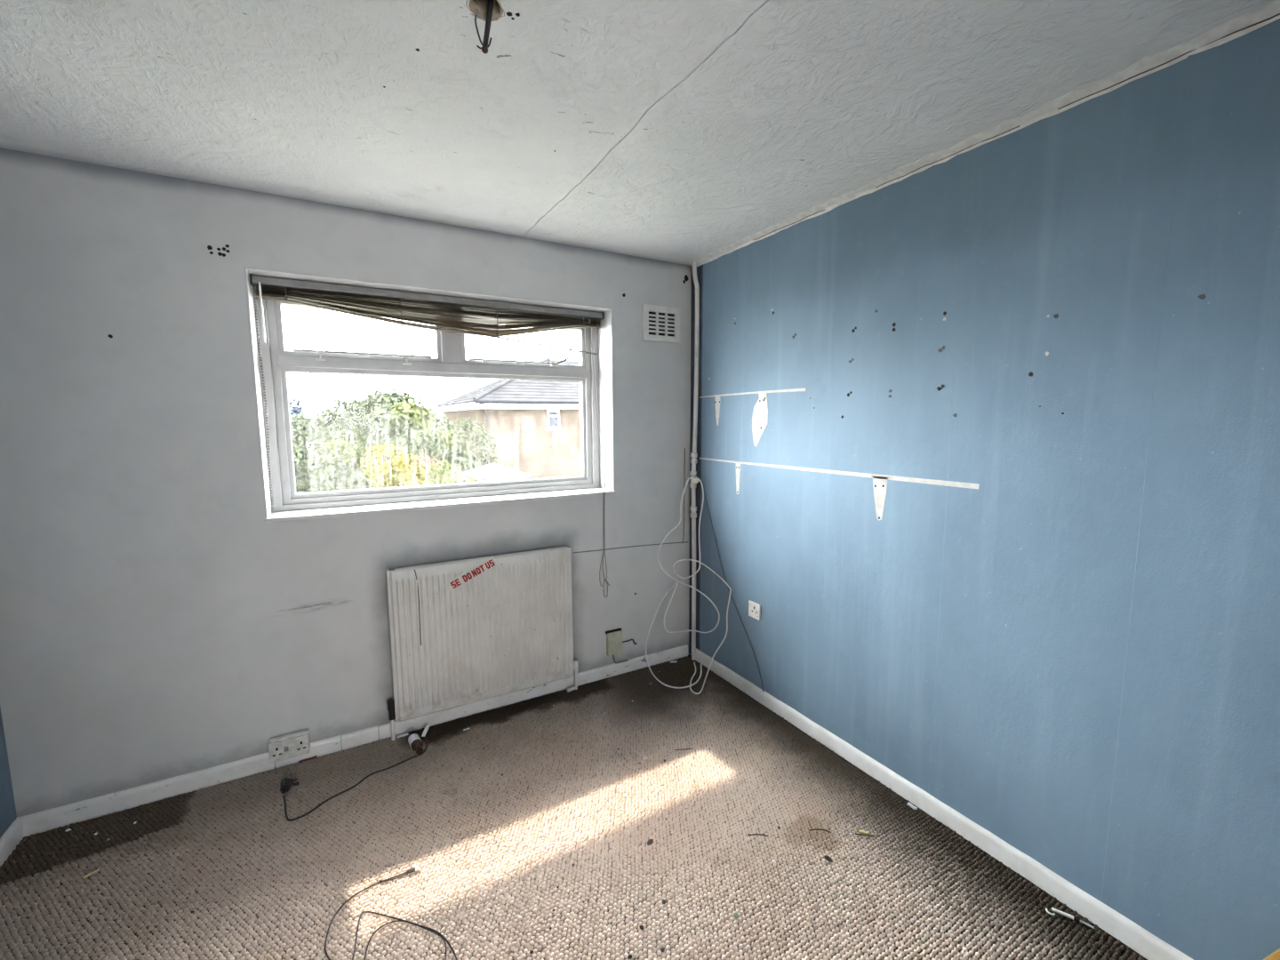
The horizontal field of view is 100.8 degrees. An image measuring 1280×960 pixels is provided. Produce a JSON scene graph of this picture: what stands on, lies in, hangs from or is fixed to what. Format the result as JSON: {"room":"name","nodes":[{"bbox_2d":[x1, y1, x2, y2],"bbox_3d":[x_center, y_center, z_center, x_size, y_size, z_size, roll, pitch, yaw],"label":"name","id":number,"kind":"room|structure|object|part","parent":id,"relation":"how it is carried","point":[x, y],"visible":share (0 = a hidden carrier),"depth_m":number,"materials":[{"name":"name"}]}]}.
{"room":"empty bedroom","nodes":[
{"label":"empty bedroom","id":0,"kind":"room"},
{"bbox_2d":[0,706,16,838],"bbox_3d":[-1.432,0.208,0.034,0.300,2.820,3.900,-4,7,-30],"label":"wall","id":1,"kind":"structure","parent":0,"point":[8,815],"depth_m":1.88,"materials":[{"name":"blue paint"}]},
{"bbox_2d":[0,819,23,865],"bbox_3d":[-1.334,1.448,0.335,0.017,0.087,3.683,-4,7,-30],"label":"baseboard","id":2,"kind":"structure","parent":1,"relation":"attached to","point":[13,835],"depth_m":1.86,"materials":[{"name":"white wood"}]},
{"bbox_2d":[0,147,691,817],"bbox_3d":[-1.075,1.235,2.849,5.381,5.500,0.402,-4,7,-30],"label":"wall","id":3,"kind":"structure","parent":0,"point":[155,627],"depth_m":2.10,"materials":[{"name":"paint"}]},
{"bbox_2d":[268,728,310,763],"bbox_3d":[-1.525,1.159,2.304,0.149,0.098,0.043,-2,7,-30],"label":"double socket","id":4,"kind":"object","parent":3,"relation":"attached to","point":[295,744],"visible":1,"depth_m":2.29,"materials":[{"name":"white plastic"}]},
{"bbox_2d":[16,644,687,836],"bbox_3d":[-0.980,1.183,2.658,2.963,0.087,0.017,-4,7,-30],"label":"baseboard","id":5,"kind":"structure","parent":3,"relation":"attached to","point":[39,822],"depth_m":2.31,"materials":[{"name":"white wood"}]},
{"bbox_2d":[243,265,615,523],"bbox_3d":[-0.971,-0.378,2.759,1.735,1.089,0.474,-4,7,-30],"label":"window","id":6,"kind":"structure","parent":3,"relation":"in","point":[450,361],"depth_m":2.59,"materials":[{"name":"plastic"}]},
{"bbox_3d":[-1.300,-0.593,2.493,0.050,0.016,0.014,-4,7,-30],"label":"catch plate","id":7,"kind":"part","parent":6,"relation":"part of","materials":[{"name":"white plastic"}]},
{"bbox_2d":[249,274,609,597],"bbox_3d":[-0.886,-0.087,2.645,1.620,1.620,0.154,-4,7,-30],"label":"blind","id":8,"kind":"object","parent":6,"relation":"attached to","point":[404,307],"visible":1,"depth_m":2.55,"materials":[{"name":"brown"}]},
{"bbox_3d":[-1.594,-0.340,2.248,0.016,0.940,0.008,-4,7,-30],"label":"bead chain","id":9,"kind":"part","parent":8,"relation":"part of","materials":[{"name":"white plastic"}]},
{"bbox_3d":[-1.517,-0.795,2.265,0.012,0.061,0.033,-4,7,-30],"label":"ladder cord","id":10,"kind":"part","parent":8,"relation":"part of","materials":[{"name":"fabric"}]},
{"bbox_3d":[-1.126,-0.791,2.491,0.012,0.124,0.033,-4,7,-30],"label":"ladder cord","id":11,"kind":"part","parent":8,"relation":"part of","materials":[{"name":"fabric"}]},
{"bbox_3d":[-0.917,-0.773,2.614,1.602,0.099,0.030,-4,7,-30],"label":"rail","id":12,"kind":"part","parent":8,"relation":"part of","materials":[{"name":"brown metal"}]},
{"bbox_3d":[-0.736,-0.808,2.715,0.012,0.146,0.033,-4,7,-30],"label":"ladder cord","id":13,"kind":"part","parent":8,"relation":"part of","materials":[{"name":"fabric"}]},
{"bbox_3d":[-0.642,-0.723,2.757,0.916,0.094,0.009,-4,7,-29],"label":"loose cord","id":14,"kind":"part","parent":8,"relation":"part of","materials":[{"name":"fabric"}]},
{"bbox_3d":[-0.231,-0.254,2.980,0.055,1.310,0.108,-4,7,-30],"label":"pull cord","id":15,"kind":"part","parent":8,"relation":"part of","materials":[{"name":"grey fabric"}]},
{"bbox_3d":[-0.215,-0.255,2.988,0.023,1.310,0.111,-3,7,-25],"label":"pull cord","id":16,"kind":"part","parent":8,"relation":"part of","materials":[{"name":"white plastic"}]},
{"bbox_3d":[-0.202,0.539,3.033,0.066,0.281,0.007,-4,7,-30],"label":"knotted cord","id":17,"kind":"part","parent":8,"relation":"part of","materials":[{"name":"grey fabric"}]},
{"bbox_3d":[-0.901,0.112,2.696,1.643,0.020,0.204,-4,7,-30],"label":"sill","id":18,"kind":"part","parent":6,"relation":"part of","materials":[{"name":"white plastic"}]},
{"bbox_3d":[-0.648,-0.635,2.866,0.050,0.015,0.014,-4,7,-30],"label":"catch plate","id":19,"kind":"part","parent":6,"relation":"part of","materials":[{"name":"white plastic"}]},
{"bbox_3d":[-0.438,-0.668,2.975,0.090,0.047,0.012,-3,7,-24],"label":"stay handle","id":20,"kind":"part","parent":6,"relation":"part of","materials":[{"name":"grey metal"}]},
{"bbox_2d":[385,545,578,740],"bbox_3d":[-0.765,0.791,2.687,0.964,0.823,0.100,-4,7,-30],"label":"radiator","id":21,"kind":"object","parent":3,"relation":"attached to","point":[507,628],"visible":1,"depth_m":2.62,"materials":[{"name":"metal"}]},
{"bbox_3d":[-1.147,0.767,2.449,0.011,0.717,0.050,-4,7,-30],"label":"trim","id":22,"kind":"part","parent":21,"relation":"part of","materials":[{"name":"metal"}]},
{"bbox_2d":[443,556,496,591],"bbox_3d":[-0.820,0.456,2.561,0.254,0.147,0.002,-4,7,-30],"label":"tape","id":23,"kind":"object","parent":21,"relation":"attached to","point":[482,567],"visible":1,"depth_m":2.56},
{"bbox_2d":[605,628,637,663],"bbox_3d":[-0.108,0.979,3.130,0.198,0.205,0.032,-4,7,-30],"label":"junction box","id":24,"kind":"object","parent":3,"relation":"attached to","point":[614,642],"visible":1,"depth_m":3.09,"materials":[{"name":"beige plastic"}]},
{"bbox_3d":[-0.151,0.955,3.103,0.094,0.134,0.032,-4,7,-30],"label":"box lid","id":25,"kind":"part","parent":24,"relation":"part of","materials":[{"name":"beige plastic"}]},
{"bbox_2d":[641,304,680,343],"bbox_3d":[0.124,-0.903,3.068,0.254,0.199,0.024,-4,7,-30],"label":"air vent","id":26,"kind":"object","parent":3,"relation":"in","point":[661,324],"visible":1,"depth_m":3.06,"materials":[{"name":"white plastic"}]},
{"bbox_2d":[681,448,685,543],"bbox_3d":[0.269,0.100,3.263,0.021,0.591,0.006,-4,7,-30],"label":"wire","id":27,"kind":"object","parent":3,"relation":"attached to","point":[684,448],"visible":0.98,"depth_m":3.27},
{"bbox_2d":[0,654,1147,959],"bbox_3d":[0.246,1.503,0.569,3.181,0.111,5.100,-4,7,-30],"label":"floor","id":28,"kind":"structure","parent":0,"point":[492,851],"depth_m":1.81,"materials":[{"name":"beige carpet"}]},
{"bbox_2d":[83,868,99,879],"bbox_3d":[-1.823,1.308,1.759,0.006,0.006,0.038,3,7,25],"label":"stick","id":29,"kind":"object","parent":28,"relation":"on","point":[98,869],"visible":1,"depth_m":1.76,"materials":[{"name":"beige wood"}]},
{"bbox_2d":[298,755,317,762],"bbox_3d":[-1.476,1.241,2.352,0.070,0.004,0.012,-5,8,-35],"label":"scrap","id":30,"kind":"object","parent":28,"relation":"on","point":[316,756],"visible":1,"depth_m":2.35,"materials":[{"name":"black"}]},
{"bbox_2d":[280,736,427,821],"bbox_3d":[-1.171,1.232,2.241,0.579,0.046,0.245,-5,8,-37],"label":"lead","id":31,"kind":"object","parent":28,"relation":"on","point":[285,784],"visible":1,"depth_m":2.15,"materials":[{"name":"black plastic"}]},
{"bbox_2d":[324,865,457,959],"bbox_3d":[-0.724,1.328,1.527,0.325,0.012,0.473,-4,7,-30],"label":"cable","id":32,"kind":"object","parent":28,"relation":"on","point":[415,868],"visible":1,"depth_m":1.58,"materials":[{"name":"black plastic"}]},
{"bbox_2d":[396,732,407,738],"bbox_3d":[-1.134,1.219,2.527,0.050,0.004,0.020,-5,8,-38],"label":"paper slip","id":33,"kind":"object","parent":28,"relation":"on","point":[406,733],"visible":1,"depth_m":2.52,"materials":[{"name":"white paper"}]},
{"bbox_2d":[408,733,423,754],"bbox_3d":[-1.027,1.208,2.426,0.048,0.048,0.142,-5,8,-35],"label":"bottle","id":34,"kind":"object","parent":28,"relation":"on","point":[414,740],"visible":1,"depth_m":2.40,"materials":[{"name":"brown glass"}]},
{"bbox_3d":[-1.021,1.209,2.418,0.045,0.045,0.123,-5,8,-35],"label":"glass","id":35,"kind":"part","parent":34,"relation":"part of","materials":[{"name":"brown glass"}]},
{"bbox_2d":[421,725,429,736],"bbox_3d":[-1.030,1.205,2.542,0.018,0.025,0.052,0,6,3],"label":"paper slip","id":36,"kind":"object","parent":28,"relation":"on","point":[427,727],"visible":1,"depth_m":2.54,"materials":[{"name":"white paper"}]},
{"bbox_2d":[647,839,653,845],"bbox_3d":[0.036,1.285,1.880,0.016,0.009,0.031,3,7,28],"label":"scrap","id":37,"kind":"object","parent":28,"relation":"on","point":[650,841],"visible":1,"depth_m":1.88,"materials":[{"name":"grey"}]},
{"bbox_2d":[733,912,739,918],"bbox_3d":[0.290,1.317,1.600,0.016,0.006,0.017,-7,9,-44],"label":"scrap","id":38,"kind":"object","parent":28,"relation":"on","point":[735,915],"visible":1,"depth_m":1.60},
{"bbox_2d":[747,833,767,836],"bbox_3d":[0.425,1.281,1.909,0.074,0.005,0.008,0,6,3],"label":"twig","id":39,"kind":"object","parent":28,"relation":"on","point":[751,834],"visible":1,"depth_m":1.91,"materials":[{"name":"brown wood"}]},
{"bbox_2d":[808,828,830,832],"bbox_3d":[0.655,1.277,1.929,0.074,0.007,0.013,1,7,9],"label":"twig","id":40,"kind":"object","parent":28,"relation":"on","point":[813,828],"visible":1,"depth_m":1.93,"materials":[{"name":"brown wood"}]},
{"bbox_2d":[824,855,832,862],"bbox_3d":[0.644,1.292,1.804,0.031,0.009,0.017,6,9,44],"label":"chip","id":41,"kind":"object","parent":28,"relation":"on","point":[828,858],"visible":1,"depth_m":1.80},
{"bbox_2d":[858,830,868,834],"bbox_3d":[0.810,1.276,1.917,0.030,0.009,0.010,1,7,13],"label":"cigarette","id":42,"kind":"object","parent":28,"relation":"on","point":[863,832],"visible":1,"depth_m":1.91,"materials":[{"name":"paper"}]},
{"bbox_2d":[907,802,917,809],"bbox_3d":[1.052,1.261,2.046,0.009,0.009,0.034,-5,8,-37],"label":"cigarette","id":43,"kind":"object","parent":28,"relation":"on","point":[911,805],"visible":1,"depth_m":2.04,"materials":[{"name":"white paper"}]},
{"bbox_2d":[1045,907,1093,927],"bbox_3d":[1.287,1.310,1.588,0.113,0.012,0.024,3,7,29],"label":"stick","id":44,"kind":"object","parent":28,"relation":"on","point":[1053,909],"visible":1,"depth_m":1.59,"materials":[{"name":"white plastic"}]},
{"bbox_2d":[1262,948,1279,959],"bbox_3d":[1.460,1.174,1.210,0.023,0.369,0.257,-4,7,-30],"label":"board","id":45,"kind":"object","parent":28,"relation":"on","point":[1275,956],"visible":1,"depth_m":1.21,"materials":[{"name":"wood"}]},
{"bbox_2d":[0,0,1279,265],"bbox_3d":[-0.066,-1.152,0.790,3.581,0.301,4.300,-4,7,-30],"label":"ceiling","id":46,"kind":"structure","parent":0,"point":[680,132],"depth_m":1.46,"materials":[{"name":"paint"}]},
{"bbox_2d":[474,0,493,53],"bbox_3d":[-0.346,-1.043,1.184,0.047,0.155,0.027,0,6,4],"label":"cable","id":47,"kind":"object","parent":46,"relation":"hanging from","point":[484,48],"visible":1,"depth_m":1.19,"materials":[{"name":"grey plastic"}]},
{"bbox_2d":[688,18,1279,959],"bbox_3d":[1.411,0.010,1.657,0.304,2.820,3.900,-4,7,-30],"label":"wall","id":48,"kind":"structure","parent":0,"point":[988,435],"depth_m":1.63,"materials":[{"name":"paint"}]},
{"bbox_2d":[644,476,731,694],"bbox_3d":[0.261,0.575,3.055,0.354,1.167,0.450,-4,7,-30],"label":"cable","id":49,"kind":"object","parent":48,"relation":"attached to","point":[699,479],"visible":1,"depth_m":3.13,"materials":[{"name":"white plastic"}]},
{"bbox_2d":[689,260,699,660],"bbox_3d":[0.328,-0.066,3.183,0.051,2.407,0.059,-1,6,-3],"label":"pipe","id":50,"kind":"object","parent":48,"relation":"attached to","point":[694,481],"visible":0.98,"depth_m":3.17,"materials":[{"name":"white paint"}]},
{"bbox_2d":[702,484,763,691],"bbox_3d":[0.510,0.566,2.979,0.017,1.056,0.574,-4,7,-30],"label":"cord","id":51,"kind":"object","parent":48,"relation":"attached to","point":[702,484],"visible":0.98,"depth_m":2.98,"materials":[{"name":"plastic"}]},
{"bbox_2d":[748,600,760,620],"bbox_3d":[0.611,0.696,2.827,0.013,0.086,0.088,-4,7,-30],"label":"wall socket","id":52,"kind":"object","parent":48,"relation":"attached to","point":[754,608],"visible":1,"depth_m":2.82,"materials":[{"name":"white plastic"}]},
{"bbox_2d":[695,648,1193,959],"bbox_3d":[1.243,1.272,1.788,0.015,0.084,3.650,-4,7,-30],"label":"baseboard","id":53,"kind":"structure","parent":48,"relation":"attached to","point":[1145,943],"depth_m":1.86,"materials":[{"name":"white wood"}]},
{"bbox_2d":[688,0,1279,266],"bbox_3d":[1.209,-1.079,1.519,0.061,0.024,3.670,-4,7,-30],"label":"trim","id":54,"kind":"structure","parent":48,"relation":"attached to","point":[1239,26],"depth_m":1.54,"materials":[{"name":"white wood"}]},
{"label":"outside","id":55,"kind":"structure","parent":0,"visible":0},
{"bbox_3d":[-15.053,0.481,35.301,85.000,0.200,69.600,-4,7,-30],"label":"ground","id":56,"kind":"structure","parent":55,"visible":0},
{"bbox_2d":[288,395,311,479],"bbox_3d":[-12.878,-0.466,18.810,2.691,5.405,2.522,-4,7,-30],"label":"conifer","id":57,"kind":"object","parent":56,"relation":"on","point":[294,410],"visible":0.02,"depth_m":18.77,"materials":[{"name":"green plant"}]},
{"bbox_2d":[290,387,473,493],"bbox_3d":[-6.397,0.360,12.656,4.976,5.096,2.734,-4,7,-30],"label":"tree","id":58,"kind":"object","parent":56,"relation":"on","point":[334,459],"visible":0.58,"depth_m":12.05,"materials":[{"name":"green plant"}]},
{"bbox_2d":[360,442,425,488],"bbox_3d":[-3.690,1.407,8.219,0.980,3.982,0.824,-4,7,-30],"label":"shrub","id":59,"kind":"object","parent":56,"relation":"on","point":[403,463],"visible":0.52,"depth_m":7.87,"materials":[{"name":"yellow plant"}]},
{"bbox_2d":[409,454,440,485],"bbox_3d":[-4.207,1.304,10.560,0.765,3.661,0.777,-1,6,-3],"label":"shrub","id":60,"kind":"object","parent":56,"relation":"on","point":[430,460],"visible":0.12,"depth_m":10.26,"materials":[{"name":"green plant"}]},
{"bbox_2d":[408,459,479,486],"bbox_3d":[-2.706,1.630,7.052,1.458,3.792,0.666,-4,7,-30],"label":"shrub","id":61,"kind":"object","parent":56,"relation":"on","point":[452,478],"visible":0.22,"depth_m":6.87,"materials":[{"name":"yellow plant"}]},
{"bbox_2d":[438,415,497,470],"bbox_3d":[-5.606,0.329,15.702,3.082,4.483,1.346,-4,8,-32],"label":"tree","id":62,"kind":"object","parent":56,"relation":"on","point":[481,437],"visible":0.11,"depth_m":15.66,"materials":[{"name":"green plant"}]},
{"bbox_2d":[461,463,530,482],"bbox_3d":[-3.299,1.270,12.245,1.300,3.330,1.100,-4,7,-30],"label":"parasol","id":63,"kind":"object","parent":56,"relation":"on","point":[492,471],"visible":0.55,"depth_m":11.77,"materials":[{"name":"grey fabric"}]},
{"bbox_2d":[432,356,580,479],"bbox_3d":[-3.045,-1.744,22.870,9.820,6.916,8.169,-4,7,-30],"label":"brick house","id":64,"kind":"structure","parent":56,"relation":"on","point":[533,425],"depth_m":18.37,"materials":[{"name":"beige brick"}]},
{"bbox_3d":[-3.018,-1.770,18.524,0.530,0.050,0.079,-4,7,-30],"label":"sill","id":65,"kind":"part","parent":64,"relation":"part of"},
{"bbox_3d":[-3.035,-2.116,18.513,0.370,0.560,0.008,-4,7,-30],"label":"pane","id":66,"kind":"part","parent":64,"relation":"part of","materials":[{"name":"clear glass"}]}
]}

